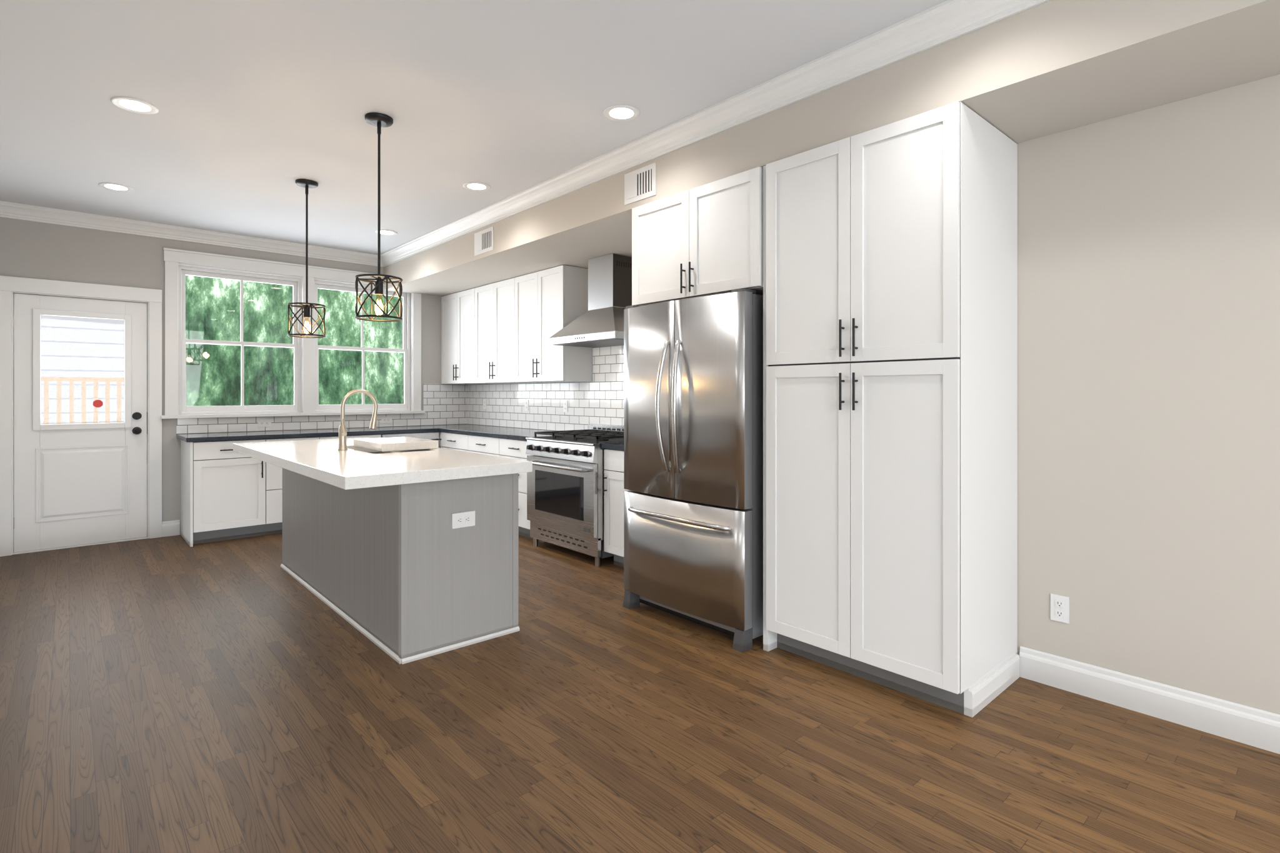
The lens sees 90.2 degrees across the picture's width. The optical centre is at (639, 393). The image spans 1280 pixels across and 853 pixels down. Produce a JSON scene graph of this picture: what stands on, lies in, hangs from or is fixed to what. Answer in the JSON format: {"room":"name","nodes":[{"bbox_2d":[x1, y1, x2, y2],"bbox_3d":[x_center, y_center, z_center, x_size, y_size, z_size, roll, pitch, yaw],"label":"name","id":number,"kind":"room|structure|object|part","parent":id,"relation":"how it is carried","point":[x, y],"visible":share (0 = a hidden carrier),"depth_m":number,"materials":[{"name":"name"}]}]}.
{"room":"kitchen","nodes":[
{"label":"kitchen","id":0,"kind":"room"},
{"bbox_2d":[0,216,452,534],"bbox_3d":[-3.788,-0.110,6.288,4.840,2.780,0.220,0,0,-42],"label":"wall","id":1,"kind":"structure","parent":0,"point":[46,250],"depth_m":5.57,"materials":[{"name":"grey paint"}]},
{"bbox_2d":[13,293,147,552],"bbox_3d":[-4.667,0.233,5.342,0.860,2.066,0.127,0,0,-42],"label":"door","id":2,"kind":"structure","parent":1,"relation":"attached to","point":[79,484],"depth_m":5.33,"materials":[{"name":"white paint"}]},
{"bbox_3d":[-4.689,-0.195,5.376,0.540,0.900,0.003,0,0,-42],"label":"glass","id":3,"kind":"part","parent":2,"relation":"part of","materials":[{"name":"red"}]},
{"bbox_2d":[0,275,161,556],"bbox_3d":[-4.732,0.176,5.424,1.048,2.207,0.246,0,0,-42],"label":"door frame","id":4,"kind":"structure","parent":1,"relation":"attached to","point":[10,286],"depth_m":5.29,"materials":[{"name":"white wood"}]},
{"bbox_2d":[0,200,377,266],"bbox_3d":[-4.048,-1.446,5.844,3.180,0.108,0.092,0,0,-42],"label":"crown molding","id":5,"kind":"structure","parent":1,"relation":"attached to","point":[7,209],"depth_m":5.71,"materials":[{"name":"white wood"}]},
{"bbox_2d":[258,419,271,427],"bbox_3d":[-3.668,0.290,6.230,0.114,0.070,0.008,0,0,-42],"label":"outlet","id":6,"kind":"object","parent":1,"relation":"attached to","point":[264,423],"visible":1,"depth_m":6.23,"materials":[{"name":"white plastic"}]},
{"bbox_2d":[160,247,424,418],"bbox_3d":[-3.401,-0.540,6.520,2.415,1.526,0.152,0,0,-42],"label":"window trim","id":7,"kind":"structure","parent":1,"relation":"in","point":[174,259],"depth_m":6.32,"materials":[{"name":"white wood"}]},
{"bbox_2d":[178,265,409,414],"bbox_3d":[-3.442,-0.489,6.565,2.153,1.364,0.080,0,0,-42],"label":"window","id":8,"kind":"structure","parent":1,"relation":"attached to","point":[294,283],"depth_m":6.44,"materials":[{"name":"white"}]},
{"bbox_2d":[176,383,466,434],"bbox_3d":[-3.138,0.127,6.717,2.840,0.477,0.008,0,0,-42],"label":"tile backsplash","id":9,"kind":"structure","parent":1,"relation":"attached to","point":[444,404],"depth_m":6.82,"materials":[{"name":"white tile"}]},
{"bbox_2d":[381,416,391,423],"bbox_3d":[-2.790,0.290,7.018,0.114,0.070,0.008,0,0,-42],"label":"outlet","id":10,"kind":"object","parent":1,"relation":"attached to","point":[386,419],"visible":1,"depth_m":7.02,"materials":[{"name":"white plastic"}]},
{"bbox_2d":[380,0,1049,266],"bbox_3d":[0.588,-1.446,3.148,0.093,0.108,10.300,0,0,-42],"label":"crown molding","id":11,"kind":"structure","parent":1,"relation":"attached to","point":[939,24],"depth_m":3.13,"materials":[{"name":"white wood"}]},
{"bbox_2d":[0,0,946,254],"bbox_3d":[-0.275,-1.560,2.373,4.840,0.120,10.740,0,0,-42],"label":"ceiling","id":12,"kind":"structure","parent":0,"point":[262,106],"depth_m":3.17,"materials":[{"name":"white paint"}]},
{"bbox_2d":[98,182,133,191],"bbox_3d":[-3.800,-1.496,4.625,0.196,0.006,0.196,0,0,-42],"label":"recessed light","id":13,"kind":"object","parent":12,"relation":"in","point":[115,187],"visible":1,"depth_m":4.62,"materials":[{"name":"white plastic"}]},
{"bbox_2d":[110,96,158,114],"bbox_3d":[-2.625,-1.496,3.315,0.196,0.006,0.196,0,0,-42],"label":"recessed light","id":14,"kind":"object","parent":12,"relation":"in","point":[134,105],"visible":1,"depth_m":3.31,"materials":[{"name":"white plastic"}]},
{"bbox_2d":[287,178,325,338],"bbox_3d":[-2.361,-0.952,4.518,0.242,1.094,0.242,0,0,-42],"label":"pendant light","id":15,"kind":"object","parent":12,"relation":"hanging from","point":[306,184],"visible":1,"depth_m":4.51,"materials":[{"name":"black metal"}]},
{"bbox_3d":[-2.361,-0.477,4.518,0.064,0.125,0.064,0,0,-42],"label":"bulb","id":16,"kind":"part","parent":15,"relation":"part of","materials":[{"name":"orange glass"}]},
{"bbox_2d":[355,112,403,321],"bbox_3d":[-1.420,-0.952,3.469,0.242,1.094,0.242,0,0,-42],"label":"pendant light","id":17,"kind":"object","parent":12,"relation":"hanging from","point":[379,120],"visible":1,"depth_m":3.46,"materials":[{"name":"black metal"}]},
{"bbox_3d":[-1.420,-0.477,3.469,0.064,0.125,0.064,0,0,-42],"label":"bulb","id":18,"kind":"part","parent":17,"relation":"part of","materials":[{"name":"orange glass"}]},
{"bbox_2d":[375,229,397,235],"bbox_3d":[-2.356,-1.496,5.920,0.196,0.006,0.196,0,0,-42],"label":"recessed light","id":19,"kind":"object","parent":12,"relation":"in","point":[387,232],"visible":0.81,"depth_m":5.92,"materials":[{"name":"white plastic"}]},
{"bbox_2d":[462,181,490,191],"bbox_3d":[-1.181,-1.496,4.610,0.196,0.006,0.196,0,0,-42],"label":"recessed light","id":20,"kind":"object","parent":12,"relation":"in","point":[476,186],"visible":1,"depth_m":4.60,"materials":[{"name":"white plastic"}]},
{"bbox_2d":[603,104,639,121],"bbox_3d":[-0.099,-1.496,3.404,0.196,0.006,0.196,0,0,-42],"label":"recessed light","id":21,"kind":"object","parent":12,"relation":"in","point":[621,112],"visible":1,"depth_m":3.40,"materials":[{"name":"white plastic"}]},
{"bbox_2d":[383,0,1279,296],"bbox_3d":[0.992,-1.319,3.510,0.993,0.359,10.298,0,0,-42],"label":"soffit beam","id":22,"kind":"structure","parent":12,"relation":"attached to","point":[1049,67],"depth_m":2.55,"materials":[{"name":"beige paint"}]},
{"bbox_2d":[474,226,493,256],"bbox_3d":[-1.305,-1.270,5.319,0.009,0.190,0.320,0,0,-42],"label":"air vent grille","id":23,"kind":"object","parent":22,"relation":"attached to","point":[484,241],"visible":1,"depth_m":5.31,"materials":[{"name":"white metal"}]},
{"bbox_2d":[624,162,656,204],"bbox_3d":[-0.002,-1.270,3.867,0.009,0.190,0.280,0,0,-42],"label":"air vent grille","id":24,"kind":"object","parent":22,"relation":"attached to","point":[640,184],"visible":1,"depth_m":3.86,"materials":[{"name":"white metal"}]},
{"bbox_2d":[0,533,1279,852],"bbox_3d":[-0.275,1.320,2.373,4.840,0.080,10.740,0,0,-42],"label":"floor","id":25,"kind":"structure","parent":0,"point":[178,694],"depth_m":2.34,"materials":[{"name":"brown wood"}]},
{"bbox_2d":[180,439,268,546],"bbox_3d":[-3.756,0.842,5.740,0.556,0.876,0.632,0,0,-42],"label":"base cabinet","id":26,"kind":"object","parent":25,"relation":"on","point":[227,492],"depth_m":5.51,"materials":[{"name":"white wood"}]},
{"bbox_2d":[176,424,491,441],"bbox_3d":[-2.918,0.384,6.477,2.848,0.037,0.655,0,0,-42],"label":"countertop","id":27,"kind":"structure","parent":26,"relation":"on","point":[290,434],"depth_m":5.98,"materials":[{"name":"black stone"}]},
{"bbox_2d":[268,436,328,534],"bbox_3d":[-3.384,0.842,6.074,0.566,0.876,0.631,0,0,-42],"label":"base cabinet","id":28,"kind":"object","parent":25,"relation":"on","point":[275,472],"depth_m":5.75,"materials":[{"name":"white wood"}]},
{"bbox_2d":[328,434,373,438],"bbox_3d":[-3.007,0.842,6.413,0.569,0.876,0.631,0,0,-42],"label":"base cabinet","id":29,"kind":"object","parent":25,"relation":"on","point":[357,435],"depth_m":6.23,"materials":[{"name":"white wood"}]},
{"bbox_2d":[280,466,519,664],"bbox_3d":[-1.642,0.851,4.085,0.678,0.859,2.286,0,0,-42],"label":"kitchen island","id":30,"kind":"object","parent":25,"relation":"on","point":[402,550],"depth_m":3.30,"materials":[{"name":"grey paint"}]},
{"bbox_2d":[233,436,532,491],"bbox_3d":[-1.780,0.392,4.046,0.956,0.057,2.540,0,0,-42],"label":"island countertop","id":31,"kind":"structure","parent":30,"relation":"on","point":[345,463],"depth_m":3.44,"materials":[{"name":"white stone"}]},
{"bbox_2d":[337,389,378,450],"bbox_3d":[-1.832,0.166,4.155,0.252,0.392,0.088,0,0,-42],"label":"faucet","id":32,"kind":"object","parent":31,"relation":"on","point":[342,430],"depth_m":4.11,"materials":[{"name":"gold metal"}]},
{"bbox_2d":[451,510,475,529],"bbox_3d":[-0.894,0.640,3.236,0.125,0.075,0.008,0,0,-42],"label":"outlet","id":33,"kind":"object","parent":30,"relation":"attached to","point":[460,519],"depth_m":3.23,"materials":[{"name":"white plastic"}]},
{"bbox_2d":[433,429,471,452],"bbox_3d":[-1.691,0.842,6.717,0.700,0.876,0.717,0,0,-42],"label":"base cabinet","id":34,"kind":"object","parent":25,"relation":"on","point":[452,440],"depth_m":6.53,"materials":[{"name":"white wood"}]},
{"bbox_2d":[471,436,493,455],"bbox_3d":[-1.282,0.842,6.313,0.632,0.876,0.670,0,0,-42],"label":"base cabinet","id":35,"kind":"object","parent":25,"relation":"on","point":[479,445],"depth_m":6.07,"materials":[{"name":"white wood"}]},
{"bbox_2d":[493,436,546,543],"bbox_3d":[-0.877,0.842,5.861,0.632,0.876,0.664,0,0,-42],"label":"base cabinet","id":36,"kind":"object","parent":25,"relation":"on","point":[512,449],"depth_m":5.59,"materials":[{"name":"white wood"}]},
{"bbox_2d":[438,426,555,441],"bbox_3d":[-1.273,0.384,6.285,0.656,0.037,1.825,0,0,-42],"label":"countertop","id":37,"kind":"structure","parent":36,"relation":"on","point":[500,432],"depth_m":6.17,"materials":[{"name":"black stone"}]},
{"bbox_2d":[525,423,623,566],"bbox_3d":[-0.406,0.775,5.212,0.763,1.009,0.920,0,0,-42],"label":"gas range","id":38,"kind":"object","parent":25,"relation":"on","point":[565,503],"visible":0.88,"depth_m":4.94,"materials":[{"name":"silver metal"}]},
{"bbox_2d":[602,449,628,567],"bbox_3d":[0.204,0.842,4.656,0.632,0.876,0.709,0,0,-42],"label":"base cabinet","id":39,"kind":"object","parent":25,"relation":"on","point":[613,489],"depth_m":4.63,"materials":[{"name":"white wood"}]},
{"bbox_2d":[601,441,623,451],"bbox_3d":[0.195,0.384,4.648,0.656,0.037,0.709,0,0,-42],"label":"countertop","id":40,"kind":"structure","parent":39,"relation":"on","point":[619,446],"depth_m":4.61,"materials":[{"name":"black stone"}]},
{"bbox_2d":[622,288,763,652],"bbox_3d":[0.563,0.378,3.817,1.165,1.805,0.920,0,0,-42],"label":"refrigerator","id":41,"kind":"object","parent":25,"relation":"on","point":[693,457],"visible":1,"depth_m":3.36,"materials":[{"name":"grey metal"}]},
{"bbox_3d":[0.165,0.200,3.460,0.097,0.984,0.765,0,0,-42],"label":"handle","id":42,"kind":"part","parent":41,"relation":"part of","materials":[{"name":"silver metal"}]},
{"bbox_2d":[756,101,1019,717],"bbox_3d":[1.158,0.072,3.036,0.651,2.416,0.948,0,0,-42],"label":"tall cabinet","id":43,"kind":"object","parent":25,"relation":"on","point":[877,269],"depth_m":2.73,"materials":[{"name":"white wood"}]},
{"bbox_3d":[0.914,-0.128,2.796,0.036,0.399,0.075,0,0,-42],"label":"handle","id":44,"kind":"part","parent":43,"relation":"part of","materials":[{"name":"black metal"}]},
{"bbox_2d":[473,74,1279,714],"bbox_3d":[1.310,-0.110,3.795,0.582,2.780,10.300,0,0,-42],"label":"wall","id":45,"kind":"structure","parent":0,"point":[1149,393],"depth_m":2.53,"materials":[{"name":"beige paint"}]},
{"bbox_2d":[441,289,471,384],"bbox_3d":[-1.905,-0.624,7.232,0.331,1.024,0.881,0,0,-42],"label":"upper cabinet","id":46,"kind":"object","parent":45,"relation":"attached to","point":[455,307],"depth_m":7.16,"materials":[{"name":"white wood"}]},
{"bbox_2d":[483,399,486,409],"bbox_3d":[-1.786,0.120,7.332,0.008,0.114,0.070,0,0,-42],"label":"outlet","id":47,"kind":"object","parent":45,"relation":"attached to","point":[484,404],"visible":1,"depth_m":7.33,"materials":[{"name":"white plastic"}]},
{"bbox_2d":[471,279,508,384],"bbox_3d":[-1.377,-0.624,6.643,0.331,1.024,0.942,0,0,-42],"label":"upper cabinet","id":48,"kind":"object","parent":45,"relation":"attached to","point":[502,332],"depth_m":6.60,"materials":[{"name":"white wood"}]},
{"bbox_2d":[524,400,528,410],"bbox_3d":[-1.185,0.120,6.662,0.008,0.114,0.070,0,0,-42],"label":"outlet","id":49,"kind":"object","parent":45,"relation":"attached to","point":[526,405],"visible":1,"depth_m":6.66,"materials":[{"name":"white plastic"}]},
{"bbox_2d":[466,345,623,430],"bbox_3d":[-0.703,-0.203,6.137,0.008,1.135,4.124,0,0,-42],"label":"tile backsplash","id":50,"kind":"structure","parent":45,"relation":"attached to","point":[599,399],"depth_m":6.24,"materials":[{"name":"white tile"}]},
{"bbox_2d":[508,265,592,383],"bbox_3d":[-0.848,-0.624,6.054,0.331,1.024,0.881,0,0,-42],"label":"upper cabinet","id":51,"kind":"object","parent":45,"relation":"attached to","point":[542,303],"depth_m":5.83,"materials":[{"name":"white wood"}]},
{"bbox_2d":[563,400,568,412],"bbox_3d":[-0.718,0.120,6.141,0.008,0.114,0.070,0,0,-42],"label":"outlet","id":52,"kind":"object","parent":45,"relation":"attached to","point":[565,405],"visible":1,"depth_m":6.13,"materials":[{"name":"white plastic"}]},
{"bbox_2d":[548,253,631,347],"bbox_3d":[-0.301,-0.776,5.306,0.501,0.721,0.896,0,0,-42],"label":"range hood","id":53,"kind":"object","parent":45,"relation":"attached to","point":[599,323],"visible":0.85,"depth_m":5.22,"materials":[{"name":"silver metal"}]},
{"bbox_2d":[631,166,759,306],"bbox_3d":[0.649,-0.836,3.874,1.012,0.601,0.970,0,0,-42],"label":"upper cabinet","id":54,"kind":"object","parent":45,"relation":"attached to","point":[704,240],"depth_m":3.49,"materials":[{"name":"white wood"}]},
{"bbox_3d":[0.260,-0.640,3.525,0.036,0.164,0.075,0,0,-42],"label":"pantry overfridge cabinet handle","id":55,"kind":"part","parent":54,"relation":"part of","materials":[{"name":"black metal"}]},
{"bbox_2d":[1050,593,1069,623],"bbox_3d":[1.828,0.935,2.775,0.008,0.114,0.070,0,0,-42],"label":"outlet","id":56,"kind":"object","parent":45,"relation":"attached to","point":[1059,608],"visible":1,"depth_m":2.77,"materials":[{"name":"white plastic"}]},
{"bbox_2d":[1019,646,1279,754],"bbox_3d":[3.124,1.212,1.325,0.017,0.135,4.200,0,0,-42],"label":"baseboard","id":57,"kind":"structure","parent":45,"relation":"attached to","point":[1243,724],"depth_m":2.52,"materials":[{"name":"white wood"}]},
{"label":"outside","id":58,"kind":"structure","parent":0,"visible":0},
{"bbox_2d":[185,275,403,406],"bbox_3d":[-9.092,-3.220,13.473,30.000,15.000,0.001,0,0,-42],"label":"garden","id":59,"kind":"object","parent":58,"point":[260,360],"depth_m":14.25,"materials":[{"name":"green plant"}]},
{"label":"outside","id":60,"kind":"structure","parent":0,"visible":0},
{"bbox_2d":[40,376,124,424],"bbox_3d":[-6.628,0.420,7.297,3.220,1.320,0.355,0,0,-42],"label":"deck railing","id":61,"kind":"object","parent":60,"point":[58,380],"depth_m":7.31,"materials":[{"name":"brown wood"}]},
{"bbox_2d":[40,315,124,424],"bbox_3d":[-9.934,-1.220,7.336,6.550,9.000,0.010,0,0,-42],"label":"house","id":62,"kind":"structure","parent":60,"point":[72,360],"depth_m":9.10,"materials":[{"name":"white"}]}
]}

